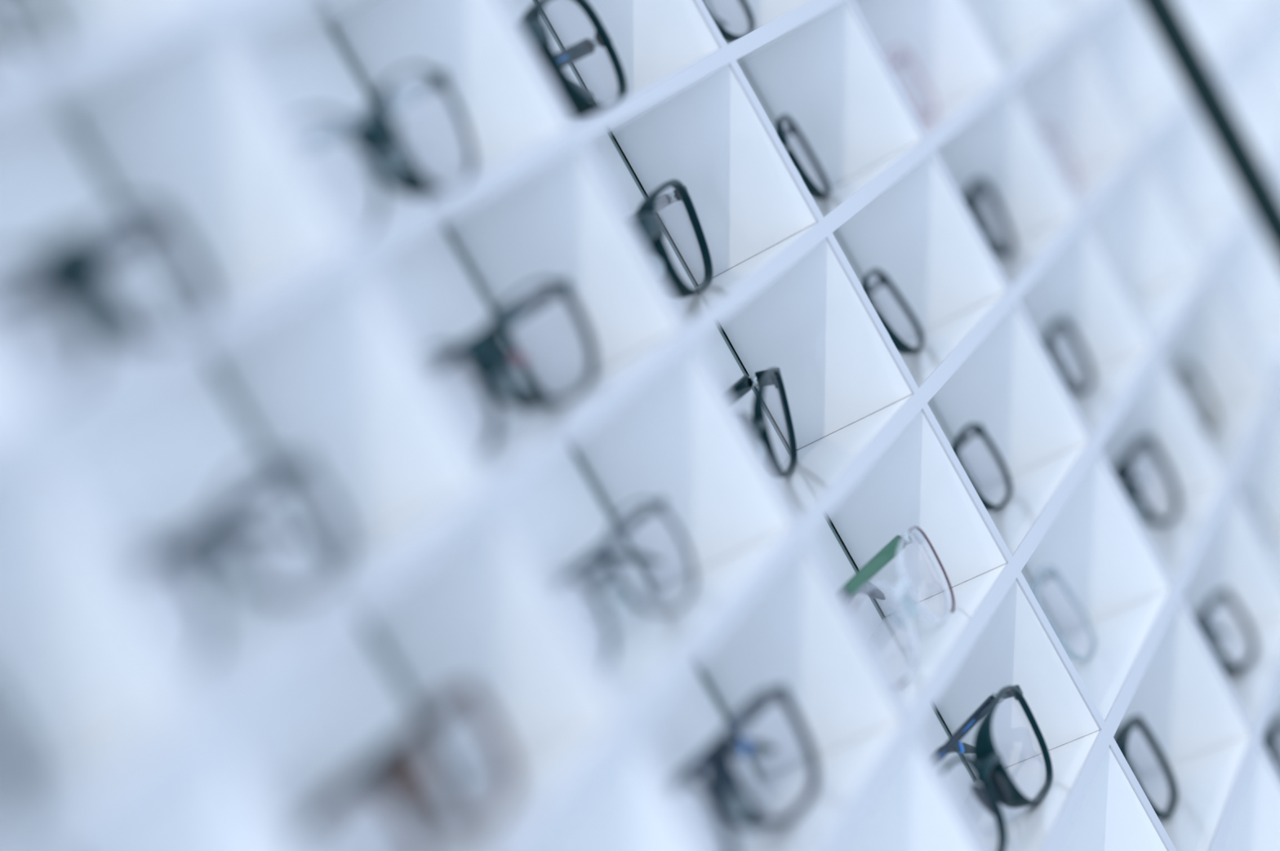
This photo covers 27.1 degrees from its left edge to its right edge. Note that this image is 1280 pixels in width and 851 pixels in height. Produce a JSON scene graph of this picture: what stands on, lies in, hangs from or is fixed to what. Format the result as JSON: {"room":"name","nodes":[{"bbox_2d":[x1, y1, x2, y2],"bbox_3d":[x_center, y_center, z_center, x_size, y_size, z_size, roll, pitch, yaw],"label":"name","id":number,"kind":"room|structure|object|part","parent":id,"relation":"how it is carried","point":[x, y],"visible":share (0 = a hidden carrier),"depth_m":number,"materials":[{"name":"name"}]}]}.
{"room":"shop","nodes":[
{"label":"shop","id":0,"kind":"room"},
{"bbox_3d":[1.784,0.629,0.819,2.772,0.100,6.200,-27,6,27],"label":"floor","id":1,"kind":"structure","parent":0,"visible":0},
{"bbox_2d":[1137,0,1279,263],"bbox_3d":[0.337,-0.188,1.562,0.100,2.600,0.100,-27,6,27],"label":"post","id":2,"kind":"object","parent":1,"relation":"on","point":[1165,17],"visible":1,"depth_m":1.56,"materials":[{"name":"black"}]},
{"bbox_3d":[0.007,-0.086,1.285,0.100,2.800,6.200,-27,6,27],"label":"wall","id":3,"kind":"structure","parent":0,"visible":0},
{"bbox_2d":[0,0,1279,850],"bbox_3d":[0.238,-0.065,1.484,0.072,1.112,2.476,-27,6,27],"label":"display shelf","id":4,"kind":"object","parent":3,"relation":"attached to","point":[316,335],"visible":0.95,"depth_m":1.00,"materials":[{"name":"white plastic"}]},
{"bbox_3d":[-0.128,0.236,0.633,0.002,1.097,0.164,-27,6,27],"label":"panel","id":5,"kind":"part","parent":4,"relation":"part of","materials":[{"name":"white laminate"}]},
{"bbox_2d":[0,715,27,844],"bbox_3d":[-0.184,0.095,0.593,0.033,0.044,0.132,-26,7,36],"label":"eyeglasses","id":6,"kind":"object","parent":4,"relation":"on","point":[8,748],"visible":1,"depth_m":0.64,"materials":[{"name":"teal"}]},
{"bbox_2d":[0,0,65,50],"bbox_3d":[-0.206,-0.104,0.740,0.030,0.042,0.133,-26,7,34],"label":"eyeglasses","id":7,"kind":"object","parent":4,"relation":"on","point":[6,38],"visible":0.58,"depth_m":0.79,"materials":[{"name":"grey"}]},
{"bbox_3d":[-0.200,-0.107,0.737,0.015,0.042,0.133,-27,6,30],"label":"frame","id":8,"kind":"part","parent":7,"relation":"part of","materials":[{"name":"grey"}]},
{"bbox_2d":[0,202,213,404],"bbox_3d":[-0.164,-0.028,0.741,0.044,0.040,0.135,-26,6,30],"label":"eyeglasses","id":9,"kind":"object","parent":4,"relation":"on","point":[70,268],"visible":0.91,"depth_m":0.74,"materials":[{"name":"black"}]},
{"bbox_3d":[-0.066,0.184,0.789,0.002,1.098,0.168,-27,6,27],"label":"panel","id":10,"kind":"part","parent":4,"relation":"part of","materials":[{"name":"white plastic"}]},
{"bbox_2d":[128,452,347,671],"bbox_3d":[-0.126,0.045,0.757,0.024,0.042,0.137,-26,6,33],"label":"eyeglasses","id":11,"kind":"object","parent":4,"relation":"on","point":[213,534],"visible":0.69,"depth_m":0.77,"materials":[{"name":"grey plastic"}]},
{"bbox_2d":[290,65,474,238],"bbox_3d":[-0.097,-0.089,0.914,0.035,0.046,0.133,-27,6,30],"label":"eyeglasses","id":12,"kind":"object","parent":4,"relation":"on","point":[375,136],"visible":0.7,"depth_m":0.92,"materials":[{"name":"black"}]},
{"bbox_2d":[293,680,515,850],"bbox_3d":[-0.078,0.117,0.769,0.045,0.039,0.135,-27,6,27],"label":"eyeglasses","id":13,"kind":"object","parent":4,"relation":"on","point":[414,780],"visible":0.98,"depth_m":0.77,"materials":[{"name":"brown plastic"}]},
{"bbox_3d":[-0.003,0.131,0.948,0.002,1.097,0.171,-27,6,27],"label":"panel","id":14,"kind":"part","parent":4,"relation":"part of","materials":[{"name":"white plastic"}]},
{"bbox_2d":[423,278,597,457],"bbox_3d":[-0.056,-0.014,0.928,0.035,0.043,0.136,-26,6,31],"label":"eyeglasses","id":15,"kind":"object","parent":4,"relation":"on","point":[491,359],"visible":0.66,"depth_m":0.93,"materials":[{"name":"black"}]},
{"bbox_2d":[518,0,626,119],"bbox_3d":[-0.046,-0.138,1.061,0.030,0.053,0.138,-24,7,35],"label":"eyeglasses","id":16,"kind":"object","parent":4,"relation":"on","point":[579,101],"visible":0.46,"depth_m":1.07,"materials":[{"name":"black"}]},
{"bbox_2d":[551,497,695,670],"bbox_3d":[-0.016,0.062,0.935,0.023,0.041,0.133,-26,6,33],"label":"eyeglasses","id":17,"kind":"object","parent":4,"relation":"on","point":[620,592],"visible":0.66,"depth_m":0.94,"materials":[{"name":"grey plastic"}]},
{"bbox_2d":[628,179,713,298],"bbox_3d":[0.000,-0.066,1.088,0.029,0.048,0.139,-27,6,28],"label":"eyeglasses","id":18,"kind":"object","parent":4,"relation":"on","point":[648,225],"visible":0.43,"depth_m":1.10,"materials":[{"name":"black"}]},
{"bbox_2d":[702,0,755,41],"bbox_3d":[0.020,-0.185,1.228,0.024,0.039,0.133,-27,6,30],"label":"eyeglasses","id":19,"kind":"object","parent":4,"relation":"on","point":[727,36],"visible":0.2,"depth_m":1.26,"materials":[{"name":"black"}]},
{"bbox_3d":[0.059,0.078,1.105,0.002,1.097,0.164,-27,6,27],"label":"panel","id":20,"kind":"part","parent":4,"relation":"part of","materials":[{"name":"white plastic"}]},
{"bbox_2d":[671,684,818,850],"bbox_3d":[0.025,0.135,0.936,0.024,0.044,0.136,-26,7,37],"label":"eyeglasses","id":21,"kind":"object","parent":4,"relation":"on","point":[728,797],"visible":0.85,"depth_m":0.94,"materials":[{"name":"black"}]},
{"bbox_2d":[726,367,797,478],"bbox_3d":[0.041,0.011,1.089,0.034,0.043,0.138,-27,6,26],"label":"eyeglasses","id":22,"kind":"object","parent":4,"relation":"on","point":[757,428],"visible":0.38,"depth_m":1.11,"materials":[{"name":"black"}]},
{"bbox_2d":[774,113,831,199],"bbox_3d":[0.062,-0.117,1.244,0.028,0.045,0.133,-27,6,27],"label":"eyeglasses","id":23,"kind":"object","parent":4,"relation":"on","point":[815,193],"visible":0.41,"depth_m":1.26,"materials":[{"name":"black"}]},
{"bbox_2d":[861,268,924,355],"bbox_3d":[0.103,-0.042,1.246,0.028,0.044,0.134,-27,6,28],"label":"eyeglasses","id":24,"kind":"object","parent":4,"relation":"on","point":[903,348],"visible":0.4,"depth_m":1.28,"materials":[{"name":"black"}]},
{"bbox_2d":[839,526,955,687],"bbox_3d":[0.095,0.080,1.097,0.045,0.040,0.132,-26,6,31],"label":"eyeglasses","id":25,"kind":"object","parent":4,"relation":"on","point":[859,584],"visible":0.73,"depth_m":1.13,"materials":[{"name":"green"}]},
{"bbox_2d":[884,44,938,122],"bbox_3d":[0.127,-0.170,1.402,0.026,0.044,0.133,-29,5,30],"label":"eyeglasses","id":26,"kind":"object","parent":4,"relation":"on","point":[906,56],"visible":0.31,"depth_m":1.45,"materials":[{"name":"pink"}]},
{"bbox_2d":[951,422,1013,511],"bbox_3d":[0.144,0.034,1.253,0.029,0.041,0.133,-27,6,27],"label":"eyeglasses","id":27,"kind":"object","parent":4,"relation":"on","point":[964,436],"visible":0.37,"depth_m":1.29,"materials":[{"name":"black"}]},
{"bbox_2d":[961,177,1015,257],"bbox_3d":[0.171,-0.099,1.413,0.029,0.045,0.135,-27,6,30],"label":"eyeglasses","id":28,"kind":"object","parent":4,"relation":"on","point":[979,185],"visible":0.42,"depth_m":1.43,"materials":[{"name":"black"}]},
{"bbox_2d":[932,684,1053,850],"bbox_3d":[0.133,0.153,1.099,0.041,0.046,0.135,-26,6,33],"label":"eyeglasses","id":29,"kind":"object","parent":4,"relation":"on","point":[997,785],"visible":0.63,"depth_m":1.10,"materials":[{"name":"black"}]},
{"bbox_2d":[1038,123,1078,188],"bbox_3d":[0.230,-0.147,1.563,0.026,0.042,0.133,-28,5,30],"label":"eyeglasses","id":30,"kind":"object","parent":4,"relation":"on","point":[1050,131],"visible":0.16,"depth_m":1.61,"materials":[{"name":"pink"}]},
{"bbox_2d":[1042,317,1093,395],"bbox_3d":[0.213,-0.023,1.421,0.026,0.041,0.133,-26,6,32],"label":"eyeglasses","id":31,"kind":"object","parent":4,"relation":"on","point":[1060,324],"visible":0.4,"depth_m":1.44,"materials":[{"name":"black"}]},
{"bbox_2d":[1113,715,1177,820],"bbox_3d":[0.226,0.181,1.262,0.026,0.046,0.135,-28,6,32],"label":"eyeglasses","id":32,"kind":"object","parent":4,"relation":"on","point":[1122,736],"visible":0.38,"depth_m":1.30,"materials":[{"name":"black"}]},
{"bbox_2d":[1111,435,1180,525],"bbox_3d":[0.257,0.046,1.427,0.024,0.047,0.139,-26,7,36],"label":"eyeglasses","id":33,"kind":"object","parent":4,"relation":"on","point":[1130,483],"visible":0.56,"depth_m":1.44,"materials":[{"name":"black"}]},
{"bbox_2d":[1173,363,1217,433],"bbox_3d":[0.317,-0.002,1.585,0.027,0.042,0.133,-28,6,30],"label":"eyeglasses","id":34,"kind":"object","parent":4,"relation":"on","point":[1184,369],"visible":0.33,"depth_m":1.62,"materials":[{"name":"grey"}]},
{"bbox_2d":[1194,588,1257,676],"bbox_3d":[0.297,0.127,1.416,0.026,0.040,0.133,-26,7,37],"label":"eyeglasses","id":35,"kind":"object","parent":4,"relation":"on","point":[1228,668],"visible":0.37,"depth_m":1.44,"materials":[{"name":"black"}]},
{"bbox_2d":[1262,716,1279,773],"bbox_3d":[0.338,0.198,1.437,0.027,0.042,0.133,-28,5,33],"label":"eyeglasses","id":36,"kind":"object","parent":4,"relation":"on","point":[1271,734],"visible":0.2,"depth_m":1.45,"materials":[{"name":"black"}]}
]}

